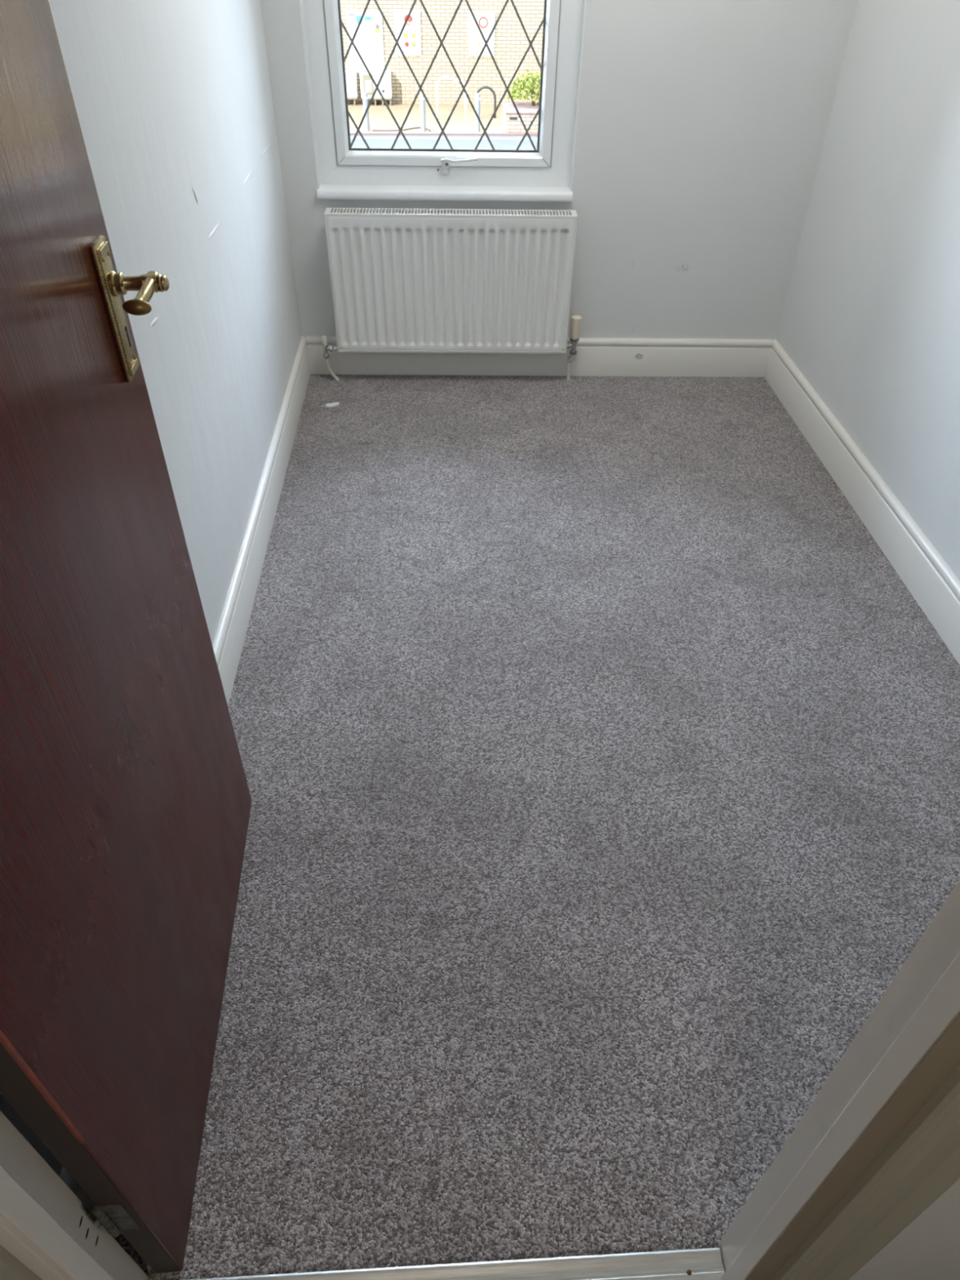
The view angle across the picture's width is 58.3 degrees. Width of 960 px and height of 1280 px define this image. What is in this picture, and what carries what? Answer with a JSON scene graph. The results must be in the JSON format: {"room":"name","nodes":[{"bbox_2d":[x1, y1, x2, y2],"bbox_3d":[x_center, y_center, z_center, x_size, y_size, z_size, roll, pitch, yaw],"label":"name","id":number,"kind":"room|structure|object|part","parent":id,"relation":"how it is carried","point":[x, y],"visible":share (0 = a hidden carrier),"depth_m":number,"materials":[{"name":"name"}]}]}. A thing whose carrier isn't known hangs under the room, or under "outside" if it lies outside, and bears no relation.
{"room":"empty bedroom","nodes":[
{"label":"empty bedroom","id":0,"kind":"room"},
{"bbox_2d":[0,0,302,1176],"bbox_3d":[-0.764,-1.086,1.691,0.282,2.440,3.348,-1,41,-3],"label":"wall","id":1,"kind":"structure","parent":0,"point":[173,100],"depth_m":1.97,"materials":[{"name":"white paint"}]},
{"bbox_2d":[0,0,251,1273],"bbox_3d":[-0.432,-0.122,0.899,0.193,1.977,0.850,-6,42,-8],"label":"door","id":2,"kind":"structure","parent":1,"relation":"in","point":[126,799],"depth_m":0.99,"materials":[{"name":"brown wood"}]},
{"bbox_3d":[-0.469,-0.425,1.114,0.010,0.173,0.049,-3,41,-4],"label":"handle plate","id":3,"kind":"part","parent":2,"relation":"part of","materials":[{"name":"gold metal"}]},
{"bbox_3d":[-0.431,-0.453,1.094,0.069,0.030,0.030,-3,41,-4],"label":"lever handle","id":4,"kind":"part","parent":2,"relation":"part of","materials":[{"name":"gold metal"}]},
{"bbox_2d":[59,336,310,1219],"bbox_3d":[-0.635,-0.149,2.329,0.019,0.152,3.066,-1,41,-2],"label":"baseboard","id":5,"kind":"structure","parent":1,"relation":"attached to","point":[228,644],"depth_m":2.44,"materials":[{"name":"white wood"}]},
{"bbox_2d":[347,102,506,133],"bbox_3d":[-0.845,-12.734,21.253,34.000,0.300,3.600,-1,41,-3],"label":"pavement","id":6,"kind":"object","parent":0,"point":[380,117],"visible":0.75,"depth_m":21.05,"materials":[{"name":"beige concrete"}]},
{"bbox_2d":[345,70,358,105],"bbox_3d":[-3.338,-14.092,21.986,0.400,0.720,0.330,-1,41,-3],"label":"base cabinet","id":7,"kind":"object","parent":6,"relation":"on","point":[351,75],"visible":0.56,"depth_m":21.83,"materials":[{"name":"white metal"}]},
{"bbox_2d":[362,92,369,131],"bbox_3d":[-2.588,-12.004,19.575,0.125,0.755,0.125,-1,41,-3],"label":"bollard","id":8,"kind":"object","parent":6,"relation":"on","point":[365,97],"visible":0.98,"depth_m":19.54,"materials":[{"name":"grey metal"}]},
{"bbox_2d":[360,70,391,105],"bbox_3d":[-2.648,-14.099,22.001,0.780,0.730,0.370,-1,41,-3],"label":"base cabinet","id":9,"kind":"object","parent":6,"relation":"on","point":[367,86],"visible":0.88,"depth_m":21.82,"materials":[{"name":"white metal"}]},
{"bbox_2d":[372,126,431,131],"bbox_3d":[-1.812,-11.835,19.947,1.338,0.045,0.365,-1,41,-3],"label":"cable","id":10,"kind":"object","parent":6,"relation":"on","point":[415,127],"visible":0.81,"depth_m":19.84,"materials":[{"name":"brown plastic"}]},
{"bbox_2d":[419,93,426,131],"bbox_3d":[-1.300,-12.036,19.637,0.125,0.755,0.125,-1,41,-3],"label":"bollard","id":11,"kind":"object","parent":6,"relation":"on","point":[423,117],"visible":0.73,"depth_m":19.62,"materials":[{"name":"grey metal"}]},
{"bbox_2d":[340,0,544,103],"bbox_3d":[-0.898,-16.696,20.321,34.000,7.500,0.300,-1,41,-3],"label":"wall","id":12,"kind":"structure","parent":6,"relation":"on","point":[511,42],"depth_m":21.75,"materials":[{"name":"brick"}]},
{"bbox_2d":[346,11,384,72],"bbox_3d":[-2.845,-14.912,21.507,0.860,1.260,0.047,-1,41,-3],"label":"wall sign","id":13,"kind":"object","parent":12,"relation":"attached to","point":[368,40],"visible":0.88,"depth_m":21.47,"materials":[{"name":"white plastic"}]},
{"bbox_2d":[394,10,422,55],"bbox_3d":[-1.789,-15.086,21.431,0.650,0.910,0.045,-1,41,-3],"label":"wall sign","id":14,"kind":"object","parent":12,"relation":"attached to","point":[410,41],"visible":0.91,"depth_m":21.41,"materials":[{"name":"white"}]},
{"bbox_2d":[469,12,495,56],"bbox_3d":[0.053,-15.129,21.525,0.640,0.900,0.042,-1,41,-3],"label":"wall sign","id":15,"kind":"object","parent":12,"relation":"attached to","point":[486,20],"visible":0.96,"depth_m":21.50,"materials":[{"name":"white"}]},
{"bbox_2d":[435,76,466,123],"bbox_3d":[-0.682,-12.874,20.512,0.914,0.888,0.057,27,47,26],"label":"stand","id":16,"kind":"object","parent":6,"relation":"on","point":[441,77],"visible":0.89,"depth_m":20.44,"materials":[{"name":"white metal"}]},
{"bbox_2d":[475,93,480,131],"bbox_3d":[-0.052,-12.067,19.698,0.125,0.755,0.125,-1,41,-3],"label":"bollard","id":17,"kind":"object","parent":6,"relation":"on","point":[477,96],"visible":0.97,"depth_m":19.61,"materials":[{"name":"grey metal"}]},
{"bbox_2d":[476,85,496,118],"bbox_3d":[0.144,-13.059,20.906,0.510,0.672,0.060,-1,41,-3],"label":"stand","id":18,"kind":"object","parent":6,"relation":"on","point":[481,88],"visible":0.71,"depth_m":20.75,"materials":[{"name":"grey metal"}]},
{"bbox_2d":[502,102,538,133],"bbox_3d":[1.944,-12.283,20.248,2.790,0.410,1.240,-1,41,-3],"label":"brick planter","id":19,"kind":"object","parent":6,"relation":"on","point":[512,123],"visible":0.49,"depth_m":19.81,"materials":[{"name":"brick"}]},
{"bbox_2d":[509,117,517,119],"bbox_3d":[0.764,-11.918,19.684,0.180,0.050,0.022,-1,41,-3],"label":"vent","id":20,"kind":"object","parent":19,"relation":"attached to","point":[510,118],"depth_m":19.68,"materials":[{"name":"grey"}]},
{"bbox_2d":[507,67,540,106],"bbox_3d":[1.332,-12.840,20.000,1.401,0.740,0.918,-1,41,-3],"label":"shrub","id":21,"kind":"object","parent":19,"relation":"on","point":[531,81],"visible":0.57,"depth_m":19.87,"materials":[{"name":"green plant"}]},
{"bbox_2d":[350,134,537,150],"bbox_3d":[-0.252,-5.376,12.836,34.000,0.260,18.610,-1,41,-3],"label":"road","id":22,"kind":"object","parent":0,"point":[526,144],"depth_m":19.13,"materials":[{"name":"grey asphalt"}]},
{"bbox_2d":[350,137,537,139],"bbox_3d":[-0.726,-11.359,19.504,34.000,0.003,0.250,-1,41,-3],"label":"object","id":23,"kind":"object","parent":22,"relation":"on","point":[351,138],"visible":0.25,"depth_m":19.50,"materials":[{"name":"white"}]},
{"bbox_2d":[350,132,537,135],"bbox_3d":[-0.748,-11.524,19.863,34.000,0.300,0.090,-1,41,-3],"label":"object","id":24,"kind":"structure","parent":22,"relation":"on","point":[351,133],"depth_m":19.75,"materials":[{"name":"stone"}]},
{"bbox_2d":[100,374,959,1279],"bbox_3d":[0.305,-0.121,2.438,1.960,0.030,3.122,-1,41,-3],"label":"floor","id":25,"kind":"structure","parent":0,"point":[600,756],"depth_m":1.85,"materials":[{"name":"grey carpet"}]},
{"bbox_2d":[320,402,339,407],"bbox_3d":[-0.577,-0.902,3.307,0.076,0.007,0.032,-9,42,-11],"label":"scrap","id":26,"kind":"object","parent":25,"relation":"on","point":[333,404],"visible":1,"depth_m":3.30,"materials":[{"name":"white"}]},
{"bbox_2d":[324,358,339,381],"bbox_3d":[-0.592,-1.085,3.457,0.055,0.104,0.014,10,42,10],"label":"pipe","id":27,"kind":"object","parent":25,"relation":"on","point":[326,360],"visible":1,"depth_m":3.46,"materials":[{"name":"beige"}]},
{"bbox_2d":[566,355,574,380],"bbox_3d":[0.365,-1.102,3.480,0.027,0.118,0.023,-1,41,-3],"label":"pipe","id":28,"kind":"object","parent":25,"relation":"on","point":[571,357],"visible":1,"depth_m":3.47,"materials":[{"name":"beige metal"}]},
{"bbox_2d":[566,315,581,355],"bbox_3d":[0.362,-1.199,3.389,0.062,0.150,0.041,0,41,-1],"label":"radiator valve","id":29,"kind":"object","parent":28,"relation":"attached to","point":[575,320],"visible":0.93,"depth_m":3.37,"materials":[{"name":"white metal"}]},
{"bbox_2d":[260,0,857,343],"bbox_3d":[0.253,-2.088,2.863,1.987,2.440,0.260,0,41,-1],"label":"wall","id":30,"kind":"structure","parent":0,"point":[702,125],"depth_m":3.04,"materials":[{"name":"white paint"}]},
{"bbox_2d":[298,0,586,202],"bbox_3d":[-0.119,-2.167,2.813,0.951,1.285,0.341,0,41,-1],"label":"window","id":31,"kind":"structure","parent":30,"relation":"in","point":[344,171],"depth_m":3.04,"materials":[{"name":"plastic"}]},
{"bbox_3d":[-0.121,-2.135,2.748,0.763,1.108,0.060,0,41,-1],"label":"sash","id":32,"kind":"part","parent":31,"relation":"part of","materials":[{"name":"plastic"}]},
{"bbox_3d":[-0.126,-1.617,3.119,0.916,0.032,0.081,0,41,-1],"label":"sill","id":33,"kind":"part","parent":31,"relation":"part of","materials":[{"name":"paint"}]},
{"bbox_3d":[-0.073,-1.705,3.061,0.134,0.016,0.015,0,41,-1],"label":"arm","id":34,"kind":"part","parent":31,"relation":"part of","materials":[{"name":"white plastic"}]},
{"bbox_2d":[324,207,577,354],"bbox_3d":[-0.106,-1.350,3.255,0.899,0.507,0.106,0,41,-1],"label":"radiator","id":35,"kind":"object","parent":30,"relation":"attached to","point":[410,283],"visible":1,"depth_m":3.20,"materials":[{"name":"metal"}]},
{"bbox_2d":[321,335,337,358],"bbox_3d":[-0.588,-1.157,3.402,0.074,0.086,0.027,0,41,-1],"label":"radiator valve","id":36,"kind":"object","parent":35,"relation":"attached to","point":[326,348],"visible":0.94,"depth_m":3.40,"materials":[{"name":"silver metal"}]},
{"bbox_3d":[-0.552,-1.339,3.237,0.005,0.504,0.068,0,41,-1],"label":"panel","id":37,"kind":"part","parent":35,"relation":"part of","materials":[{"name":"metal"}]},
{"bbox_2d":[324,207,577,218],"bbox_3d":[-0.103,-1.526,3.080,0.898,0.010,0.072,0,41,-1],"label":"grille","id":38,"kind":"object","parent":35,"relation":"attached to","point":[327,214],"depth_m":3.06,"materials":[{"name":"metal"}]},
{"bbox_3d":[0.341,-1.339,3.255,0.005,0.504,0.068,0,41,-1],"label":"panel","id":39,"kind":"part","parent":35,"relation":"part of","materials":[{"name":"metal"}]},
{"bbox_2d":[306,336,772,377],"bbox_3d":[0.242,-1.149,3.496,1.869,0.152,0.019,0,41,-1],"label":"baseboard","id":40,"kind":"structure","parent":30,"relation":"attached to","point":[594,357],"depth_m":3.50,"materials":[{"name":"white wood"}]},
{"bbox_2d":[775,0,959,580],"bbox_3d":[1.391,-1.140,1.796,0.302,2.440,3.348,-1,41,-3],"label":"wall","id":41,"kind":"structure","parent":0,"point":[870,317],"depth_m":2.56,"materials":[{"name":"white paint"}]},
{"bbox_2d":[764,339,959,665],"bbox_3d":[1.244,-0.173,2.393,0.019,0.152,2.995,-1,41,-2],"label":"baseboard","id":42,"kind":"structure","parent":41,"relation":"attached to","point":[933,584],"depth_m":2.67,"materials":[{"name":"white wood"}]},
{"bbox_2d":[848,1178,959,1279],"bbox_3d":[0.409,0.008,0.456,2.450,2.440,0.071,-1,41,-3],"label":"wall","id":43,"kind":"structure","parent":0,"point":[928,1248],"depth_m":1.07,"materials":[{"name":"white paint"}]},
{"bbox_2d":[0,1244,42,1279],"bbox_3d":[-0.517,0.168,0.468,0.083,2.120,0.021,-1,41,-3],"label":"trim","id":44,"kind":"structure","parent":43,"relation":"attached to","point":[11,1268],"depth_m":0.90,"materials":[{"name":"paint"}]},
{"bbox_2d":[0,1110,148,1279],"bbox_3d":[-0.468,0.159,0.527,0.047,2.055,0.075,-1,41,-3],"label":"trim","id":45,"kind":"structure","parent":43,"relation":"attached to","point":[44,1224],"depth_m":0.92,"materials":[{"name":"paint"}]},
{"bbox_2d":[718,879,959,1279],"bbox_3d":[0.379,0.139,0.568,0.048,2.055,0.076,-1,41,-3],"label":"trim","id":46,"kind":"structure","parent":43,"relation":"attached to","point":[908,1046],"depth_m":0.81,"materials":[{"name":"paint"}]},
{"bbox_2d":[770,1064,959,1279],"bbox_3d":[0.433,0.144,0.514,0.083,2.120,0.021,-1,41,-3],"label":"trim","id":47,"kind":"structure","parent":43,"relation":"attached to","point":[922,1162],"depth_m":0.87,"materials":[{"name":"paint"}]},
{"bbox_3d":[0.011,1.526,0.558,1.710,0.026,1.838,-1,41,-3],"label":"floor","id":48,"kind":"structure","parent":0,"visible":0},
{"bbox_2d":[185,1247,724,1279],"bbox_3d":[-0.059,0.920,1.224,0.821,0.012,0.054,-1,41,-3],"label":"threshold strip","id":49,"kind":"object","parent":48,"relation":"on","point":[704,1264],"visible":1,"depth_m":1.24,"materials":[{"name":"metal"}]}
]}

